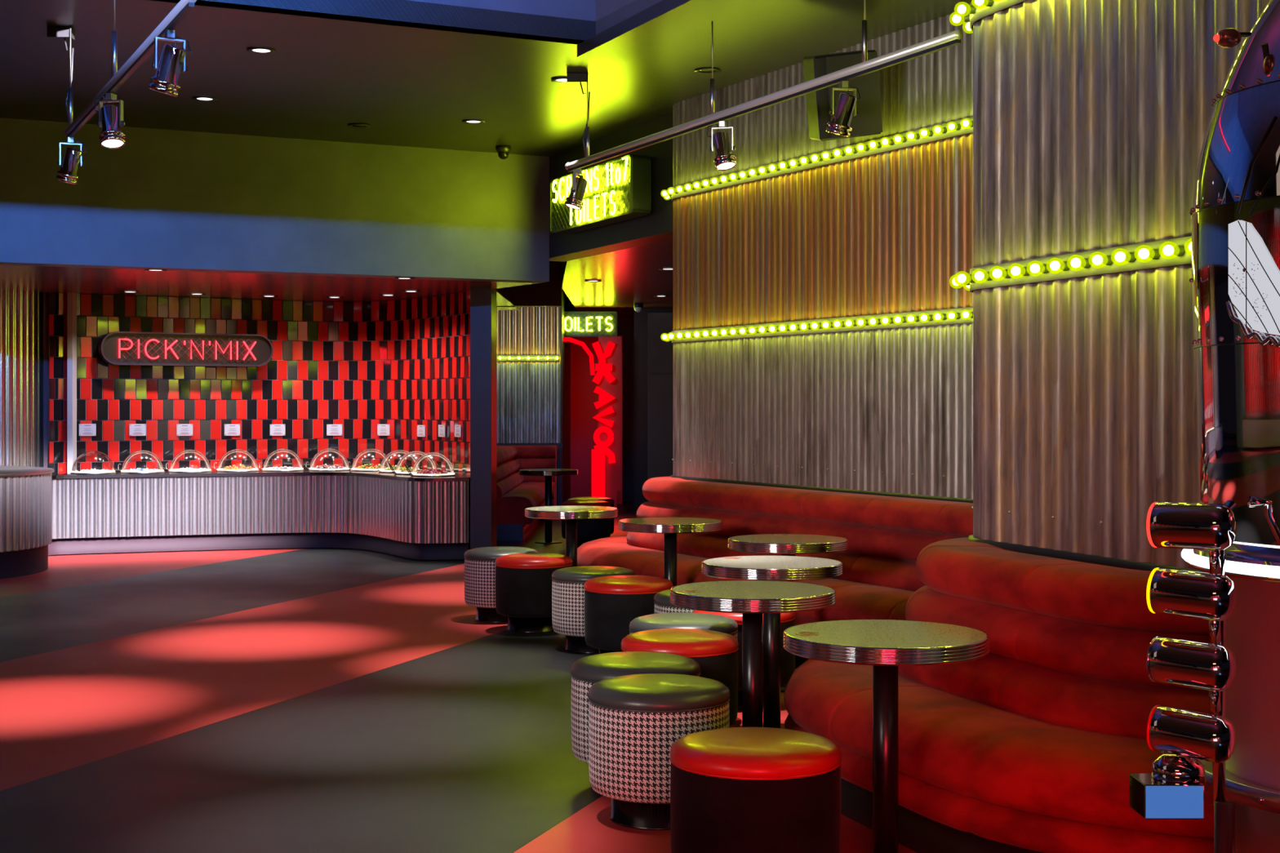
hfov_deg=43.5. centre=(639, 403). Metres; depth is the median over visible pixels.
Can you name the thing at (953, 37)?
track
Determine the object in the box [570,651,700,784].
stool
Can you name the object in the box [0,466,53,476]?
countertop
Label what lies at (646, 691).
cushion
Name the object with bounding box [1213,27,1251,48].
marker lamp
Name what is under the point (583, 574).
cushion
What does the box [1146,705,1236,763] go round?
hood
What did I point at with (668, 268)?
recessed light
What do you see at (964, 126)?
strip
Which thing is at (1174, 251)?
strip
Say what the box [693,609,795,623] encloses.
cushion
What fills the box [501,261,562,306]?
wall
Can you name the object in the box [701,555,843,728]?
round table
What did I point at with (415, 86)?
ceiling
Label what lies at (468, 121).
recessed light
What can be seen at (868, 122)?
grille
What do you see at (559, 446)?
trim
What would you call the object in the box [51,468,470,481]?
countertop
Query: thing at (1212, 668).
hood
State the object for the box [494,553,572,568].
cushion
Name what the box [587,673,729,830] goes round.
stool
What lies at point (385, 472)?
tray
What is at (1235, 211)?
pod
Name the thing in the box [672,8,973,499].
wall
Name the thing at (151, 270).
recessed light
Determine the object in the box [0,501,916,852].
floor
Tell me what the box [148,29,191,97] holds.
spotlight
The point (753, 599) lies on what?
round table
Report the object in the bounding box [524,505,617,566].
round table
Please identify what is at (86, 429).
print
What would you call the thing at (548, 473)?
round table
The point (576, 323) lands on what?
sign
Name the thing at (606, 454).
sign
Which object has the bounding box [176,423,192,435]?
price card
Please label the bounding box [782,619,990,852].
round table
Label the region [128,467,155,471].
sweets
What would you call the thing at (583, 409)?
doorway
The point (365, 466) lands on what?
sweets
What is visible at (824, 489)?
trim
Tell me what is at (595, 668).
cushion
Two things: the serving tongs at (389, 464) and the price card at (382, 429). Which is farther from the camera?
the price card at (382, 429)
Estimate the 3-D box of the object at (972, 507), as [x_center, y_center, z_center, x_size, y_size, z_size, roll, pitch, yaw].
[1.599,0.400,5.275,0.027,0.012,1.918,0,0,-20]
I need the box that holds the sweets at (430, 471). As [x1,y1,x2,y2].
[416,468,448,474]
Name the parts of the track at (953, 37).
hanging rod, hanging rod, hanging rod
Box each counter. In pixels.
[0,466,53,578]
[48,468,470,559]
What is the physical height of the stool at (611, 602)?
0.473 m
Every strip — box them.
[496,355,559,361]
[662,115,973,200]
[662,306,973,343]
[952,0,1025,31]
[952,235,1191,293]
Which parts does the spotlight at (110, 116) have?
pivot knob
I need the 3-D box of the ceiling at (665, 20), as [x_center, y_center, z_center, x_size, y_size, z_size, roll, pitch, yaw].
[2.710,-2.102,3.385,0.310,0.074,13.811,0,0,-25]
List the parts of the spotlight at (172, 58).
pivot knob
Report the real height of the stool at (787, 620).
0.473 m
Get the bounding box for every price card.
[79,423,96,435]
[129,423,146,435]
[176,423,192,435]
[224,424,239,435]
[270,424,284,435]
[326,424,342,435]
[377,424,389,435]
[417,425,425,436]
[438,424,444,436]
[453,424,461,437]
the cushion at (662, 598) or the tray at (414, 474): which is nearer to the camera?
the cushion at (662, 598)
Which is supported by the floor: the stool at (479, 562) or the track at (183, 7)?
the stool at (479, 562)
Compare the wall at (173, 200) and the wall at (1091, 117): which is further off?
the wall at (173, 200)
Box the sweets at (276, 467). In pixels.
[268,466,297,469]
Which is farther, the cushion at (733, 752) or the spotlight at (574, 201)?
the spotlight at (574, 201)
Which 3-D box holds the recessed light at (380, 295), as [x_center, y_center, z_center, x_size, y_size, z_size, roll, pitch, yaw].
[-2.456,-1.055,15.654,0.176,0.006,0.176,0,0,0]
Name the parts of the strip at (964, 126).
bulb, bulb, bulb, bulb, bulb, bulb, bulb, bulb, bulb, bulb, bulb, bulb, bulb, bulb, bulb, bulb, bulb, bulb, bulb, bulb, bulb, bulb, bulb, bulb, bulb, bulb, bulb, bulb, bulb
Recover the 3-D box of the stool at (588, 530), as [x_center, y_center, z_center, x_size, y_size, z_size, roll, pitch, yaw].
[-0.532,1.194,15.850,0.491,0.473,0.491,0,0,-18]
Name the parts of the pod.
bead trim, lit panel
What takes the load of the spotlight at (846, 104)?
hanging from the track at (953, 37)
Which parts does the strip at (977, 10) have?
bulb, bulb, bulb, bulb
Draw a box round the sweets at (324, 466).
[314,463,343,468]
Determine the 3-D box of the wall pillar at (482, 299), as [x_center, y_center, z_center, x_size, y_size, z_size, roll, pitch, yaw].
[-1.881,0.030,17.416,0.545,2.800,5.765,0,0,-6]
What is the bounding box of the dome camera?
[495,145,511,159]
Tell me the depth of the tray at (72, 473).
15.19 m
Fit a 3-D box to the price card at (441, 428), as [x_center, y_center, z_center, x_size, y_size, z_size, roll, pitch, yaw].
[-1.929,0.265,15.601,0.010,0.116,0.158,0,0,-31]
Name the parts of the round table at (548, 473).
foot plate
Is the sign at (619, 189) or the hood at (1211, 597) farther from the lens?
the sign at (619, 189)
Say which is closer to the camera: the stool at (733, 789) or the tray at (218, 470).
the stool at (733, 789)
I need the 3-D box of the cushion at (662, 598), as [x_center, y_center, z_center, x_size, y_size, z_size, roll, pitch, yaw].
[0.316,0.989,8.250,0.491,0.063,0.491,0,0,-37]
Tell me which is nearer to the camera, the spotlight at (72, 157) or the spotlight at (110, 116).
the spotlight at (110, 116)
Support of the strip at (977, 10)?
attached to the wall at (1091, 117)
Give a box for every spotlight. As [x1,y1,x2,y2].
[55,137,86,184]
[94,93,124,148]
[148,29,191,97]
[564,168,587,209]
[706,120,736,170]
[826,80,861,137]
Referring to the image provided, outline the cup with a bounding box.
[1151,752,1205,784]
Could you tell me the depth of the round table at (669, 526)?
9.22 m
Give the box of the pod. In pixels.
[1181,0,1279,852]
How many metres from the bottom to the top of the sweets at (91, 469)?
0.042 m
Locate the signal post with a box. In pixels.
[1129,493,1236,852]
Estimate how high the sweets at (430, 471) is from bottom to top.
0.061 m
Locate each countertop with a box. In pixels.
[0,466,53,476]
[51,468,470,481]
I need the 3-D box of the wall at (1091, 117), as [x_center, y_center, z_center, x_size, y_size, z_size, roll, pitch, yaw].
[1.927,-0.795,5.359,1.291,2.690,2.948,0,0,0]
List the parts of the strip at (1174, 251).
bulb, bulb, bulb, bulb, bulb, bulb, bulb, bulb, bulb, bulb, bulb, bulb, bulb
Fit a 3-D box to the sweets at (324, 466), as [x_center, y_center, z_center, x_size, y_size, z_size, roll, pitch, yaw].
[-3.111,0.630,16.060,0.290,0.060,0.306,0,0,0]
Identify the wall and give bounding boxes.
[0,117,549,283]
[43,290,470,550]
[496,306,559,443]
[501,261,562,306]
[549,111,672,261]
[556,261,572,506]
[572,303,672,507]
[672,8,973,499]
[973,0,1270,570]
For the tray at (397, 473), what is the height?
0.018 m
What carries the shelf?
attached to the pod
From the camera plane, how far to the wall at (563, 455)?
21.05 m
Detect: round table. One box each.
[519,468,577,543]
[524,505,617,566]
[618,516,722,586]
[670,580,835,727]
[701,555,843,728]
[727,533,848,693]
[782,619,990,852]
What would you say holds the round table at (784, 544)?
on the floor
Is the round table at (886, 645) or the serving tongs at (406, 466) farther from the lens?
the serving tongs at (406, 466)
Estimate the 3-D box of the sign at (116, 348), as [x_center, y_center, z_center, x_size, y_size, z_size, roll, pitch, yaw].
[-4.468,-0.533,15.847,1.676,0.322,0.170,0,0,-29]
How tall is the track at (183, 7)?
0.631 m
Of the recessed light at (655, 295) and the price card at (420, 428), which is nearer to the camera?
the price card at (420, 428)
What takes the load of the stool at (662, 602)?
on the floor
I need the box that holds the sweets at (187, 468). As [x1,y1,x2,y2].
[176,466,205,470]
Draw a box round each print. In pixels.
[82,425,92,434]
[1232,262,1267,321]
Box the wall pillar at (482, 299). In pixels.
[470,286,496,549]
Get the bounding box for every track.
[47,0,196,138]
[564,0,963,171]
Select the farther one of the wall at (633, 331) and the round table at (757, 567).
the wall at (633, 331)
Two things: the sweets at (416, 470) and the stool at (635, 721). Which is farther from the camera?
the sweets at (416, 470)
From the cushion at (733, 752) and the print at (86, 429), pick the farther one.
the print at (86, 429)
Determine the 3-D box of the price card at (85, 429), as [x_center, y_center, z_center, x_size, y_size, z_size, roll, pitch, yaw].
[-5.325,0.253,15.475,0.158,0.116,0.009,0,0,-32]
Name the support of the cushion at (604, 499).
on the stool at (610, 500)
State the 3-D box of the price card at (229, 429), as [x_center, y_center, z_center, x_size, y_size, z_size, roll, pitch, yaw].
[-4.106,0.264,16.168,0.158,0.116,0.010,0,0,-29]
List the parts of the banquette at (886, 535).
seat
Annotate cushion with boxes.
[463,546,537,559]
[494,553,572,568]
[551,565,635,582]
[561,500,610,506]
[566,497,614,503]
[570,651,700,681]
[583,575,673,593]
[587,673,729,711]
[621,628,738,656]
[653,589,675,606]
[669,727,841,777]
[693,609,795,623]
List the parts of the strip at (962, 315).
bulb, bulb, bulb, bulb, bulb, bulb, bulb, bulb, bulb, bulb, bulb, bulb, bulb, bulb, bulb, bulb, bulb, bulb, bulb, bulb, bulb, bulb, bulb, bulb, bulb, bulb, bulb, bulb, bulb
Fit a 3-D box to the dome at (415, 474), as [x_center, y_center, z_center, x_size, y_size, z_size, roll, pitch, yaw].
[-1.924,0.557,14.831,0.447,0.223,0.416,0,0,-34]
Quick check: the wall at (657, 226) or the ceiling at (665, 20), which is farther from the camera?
the wall at (657, 226)
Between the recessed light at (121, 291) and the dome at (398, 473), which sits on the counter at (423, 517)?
the dome at (398, 473)
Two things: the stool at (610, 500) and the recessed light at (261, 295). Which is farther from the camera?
the stool at (610, 500)
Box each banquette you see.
[496,445,556,540]
[577,475,973,665]
[783,537,1213,852]
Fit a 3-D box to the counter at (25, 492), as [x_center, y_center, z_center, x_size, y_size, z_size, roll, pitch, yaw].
[-6.110,0.999,13.600,2.160,0.862,2.160,0,0,0]
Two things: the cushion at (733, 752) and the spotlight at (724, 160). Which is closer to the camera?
the cushion at (733, 752)
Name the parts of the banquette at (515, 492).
seat, seat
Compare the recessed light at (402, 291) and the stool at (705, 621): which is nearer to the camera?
the stool at (705, 621)
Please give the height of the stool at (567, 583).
0.473 m
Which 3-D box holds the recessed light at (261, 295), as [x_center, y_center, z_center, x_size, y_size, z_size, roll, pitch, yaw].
[-3.654,-1.055,15.813,0.176,0.006,0.176,0,0,0]
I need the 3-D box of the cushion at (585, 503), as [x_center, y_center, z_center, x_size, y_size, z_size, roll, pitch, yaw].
[-0.532,0.989,15.850,0.491,0.063,0.491,0,0,-18]
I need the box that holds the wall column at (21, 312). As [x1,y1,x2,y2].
[0,289,43,466]
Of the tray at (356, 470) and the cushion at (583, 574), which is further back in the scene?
the tray at (356, 470)
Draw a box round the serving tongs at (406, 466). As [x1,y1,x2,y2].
[404,462,413,475]
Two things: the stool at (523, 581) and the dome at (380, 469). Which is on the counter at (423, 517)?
the dome at (380, 469)
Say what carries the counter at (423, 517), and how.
on the floor
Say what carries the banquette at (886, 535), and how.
on the floor
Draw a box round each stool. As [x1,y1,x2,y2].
[463,546,537,622]
[494,553,572,633]
[551,565,635,653]
[561,500,610,548]
[566,497,614,533]
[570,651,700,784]
[583,575,673,653]
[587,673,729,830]
[621,628,738,725]
[629,612,737,639]
[653,589,693,613]
[669,727,841,852]
[693,609,795,710]
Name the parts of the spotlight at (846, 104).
pivot knob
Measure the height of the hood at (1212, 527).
0.150 m
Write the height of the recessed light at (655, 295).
0.006 m
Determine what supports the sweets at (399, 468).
on the counter at (423, 517)
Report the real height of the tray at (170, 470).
0.018 m
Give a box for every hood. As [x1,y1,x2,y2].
[1146,502,1236,574]
[1146,567,1236,644]
[1146,636,1236,712]
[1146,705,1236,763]
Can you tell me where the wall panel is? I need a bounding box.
[647,312,672,479]
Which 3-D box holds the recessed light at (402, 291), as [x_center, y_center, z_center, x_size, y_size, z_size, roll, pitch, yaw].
[-2.156,-1.055,15.120,0.176,0.006,0.176,0,0,0]
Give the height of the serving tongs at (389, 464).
0.130 m
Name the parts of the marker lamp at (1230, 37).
arm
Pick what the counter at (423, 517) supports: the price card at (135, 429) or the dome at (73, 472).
the dome at (73, 472)
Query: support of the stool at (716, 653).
on the floor
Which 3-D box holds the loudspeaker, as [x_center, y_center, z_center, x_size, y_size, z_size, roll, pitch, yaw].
[1.119,-1.720,9.019,0.422,0.537,0.490,0,0,-8]
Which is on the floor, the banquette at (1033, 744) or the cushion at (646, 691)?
the banquette at (1033, 744)
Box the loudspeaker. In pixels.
[803,49,882,141]
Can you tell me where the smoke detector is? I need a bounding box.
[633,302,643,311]
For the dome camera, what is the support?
attached to the ceiling at (415, 86)
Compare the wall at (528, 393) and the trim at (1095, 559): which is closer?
the trim at (1095, 559)
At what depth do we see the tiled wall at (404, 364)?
16.08 m
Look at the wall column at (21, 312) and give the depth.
15.08 m
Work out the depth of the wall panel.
18.91 m
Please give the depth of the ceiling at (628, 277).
16.41 m
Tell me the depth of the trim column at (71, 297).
15.32 m
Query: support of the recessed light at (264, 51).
in the ceiling at (415, 86)
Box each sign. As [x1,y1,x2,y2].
[97,331,273,366]
[549,154,651,234]
[563,336,621,507]
[564,311,617,337]
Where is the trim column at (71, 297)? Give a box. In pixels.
[66,292,76,479]
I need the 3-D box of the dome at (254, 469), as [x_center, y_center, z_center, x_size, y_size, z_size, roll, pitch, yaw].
[-3.973,0.557,15.860,0.416,0.223,0.416,0,0,45]
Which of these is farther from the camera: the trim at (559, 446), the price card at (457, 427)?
the trim at (559, 446)
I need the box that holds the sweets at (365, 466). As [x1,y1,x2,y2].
[355,463,386,468]
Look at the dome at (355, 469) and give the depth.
15.86 m
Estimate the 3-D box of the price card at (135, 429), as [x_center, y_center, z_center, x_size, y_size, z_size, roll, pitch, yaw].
[-4.916,0.257,15.716,0.158,0.116,0.009,0,0,-30]
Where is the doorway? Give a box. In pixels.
[570,335,622,503]
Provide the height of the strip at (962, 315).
0.084 m
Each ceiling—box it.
[0,0,972,156]
[0,264,535,310]
[561,239,672,317]
[577,0,757,62]
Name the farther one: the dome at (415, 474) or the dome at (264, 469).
the dome at (264, 469)
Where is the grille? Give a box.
[825,51,882,137]
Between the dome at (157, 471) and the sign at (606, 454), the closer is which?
the dome at (157, 471)
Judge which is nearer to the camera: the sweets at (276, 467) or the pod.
the pod
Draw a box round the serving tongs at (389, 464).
[387,461,396,474]
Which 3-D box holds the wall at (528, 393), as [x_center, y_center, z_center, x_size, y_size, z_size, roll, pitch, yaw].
[-1.470,-0.380,20.377,0.920,1.760,0.013,0,0,0]
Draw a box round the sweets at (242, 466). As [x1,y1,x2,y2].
[222,463,253,469]
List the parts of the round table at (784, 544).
foot plate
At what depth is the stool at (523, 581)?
9.97 m
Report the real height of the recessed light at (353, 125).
0.006 m
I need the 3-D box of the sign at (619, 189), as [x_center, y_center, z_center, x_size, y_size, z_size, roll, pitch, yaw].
[-0.343,-1.638,12.697,0.189,0.440,1.600,0,0,-25]
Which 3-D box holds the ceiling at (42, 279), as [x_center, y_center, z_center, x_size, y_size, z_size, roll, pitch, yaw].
[-8.252,-1.100,14.606,15.534,0.080,7.140,0,0,-25]
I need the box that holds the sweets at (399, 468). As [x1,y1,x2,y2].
[383,464,416,470]
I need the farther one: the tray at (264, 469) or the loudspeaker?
the tray at (264, 469)
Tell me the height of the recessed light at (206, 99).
0.006 m
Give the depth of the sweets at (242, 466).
15.80 m
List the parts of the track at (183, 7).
hanging rod, hanging rod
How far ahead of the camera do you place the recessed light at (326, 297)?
15.99 m
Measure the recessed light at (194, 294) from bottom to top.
0.006 m
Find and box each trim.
[496,443,562,448]
[671,475,973,502]
[968,534,1208,573]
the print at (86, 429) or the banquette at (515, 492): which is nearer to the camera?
the print at (86, 429)
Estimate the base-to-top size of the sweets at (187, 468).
0.038 m
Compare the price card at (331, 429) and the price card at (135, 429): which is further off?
the price card at (331, 429)
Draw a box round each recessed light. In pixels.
[120,291,139,293]
[144,269,167,271]
[187,293,205,295]
[191,96,217,102]
[246,47,275,54]
[259,295,278,297]
[325,297,343,298]
[347,123,370,128]
[379,294,397,296]
[394,277,414,279]
[401,290,420,292]
[462,119,484,124]
[551,77,567,83]
[584,280,601,282]
[653,295,668,297]
[658,267,672,270]
[693,67,720,74]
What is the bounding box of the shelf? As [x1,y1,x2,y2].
[1185,549,1279,582]
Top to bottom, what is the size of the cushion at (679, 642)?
0.063 m
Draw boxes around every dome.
[70,450,115,474]
[117,449,164,473]
[165,448,212,472]
[213,448,259,472]
[258,448,304,471]
[305,448,350,471]
[347,448,391,471]
[377,449,419,473]
[393,450,436,475]
[409,452,455,476]
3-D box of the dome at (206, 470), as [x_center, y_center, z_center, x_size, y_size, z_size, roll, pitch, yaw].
[-4.399,0.557,15.700,0.416,0.223,0.416,0,0,45]
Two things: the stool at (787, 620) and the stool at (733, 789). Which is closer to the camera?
the stool at (733, 789)
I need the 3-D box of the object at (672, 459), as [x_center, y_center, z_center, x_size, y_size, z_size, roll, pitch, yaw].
[1.079,0.400,9.920,0.027,0.012,3.550,0,0,-29]
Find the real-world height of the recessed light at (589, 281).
0.006 m
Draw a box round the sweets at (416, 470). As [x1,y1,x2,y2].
[400,469,426,471]
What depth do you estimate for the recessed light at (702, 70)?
10.30 m
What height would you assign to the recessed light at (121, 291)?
0.006 m
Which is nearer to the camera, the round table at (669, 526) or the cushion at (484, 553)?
the round table at (669, 526)
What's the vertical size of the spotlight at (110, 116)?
0.264 m
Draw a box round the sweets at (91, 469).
[80,468,110,471]
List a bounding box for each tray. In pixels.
[70,471,115,474]
[120,470,164,473]
[168,469,212,472]
[216,469,259,472]
[262,468,304,471]
[308,467,350,471]
[351,469,379,471]
[378,471,395,473]
[394,472,409,475]
[410,473,455,476]
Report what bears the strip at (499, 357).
attached to the wall at (528, 393)
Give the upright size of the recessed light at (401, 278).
0.006 m
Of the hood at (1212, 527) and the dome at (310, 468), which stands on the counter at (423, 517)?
the dome at (310, 468)
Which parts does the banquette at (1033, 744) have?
seat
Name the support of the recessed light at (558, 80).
in the ceiling at (415, 86)
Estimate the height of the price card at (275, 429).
0.116 m
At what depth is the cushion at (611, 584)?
8.68 m
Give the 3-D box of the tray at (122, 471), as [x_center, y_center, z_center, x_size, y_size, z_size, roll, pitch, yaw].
[-4.809,0.660,15.520,0.416,0.018,0.416,0,0,0]

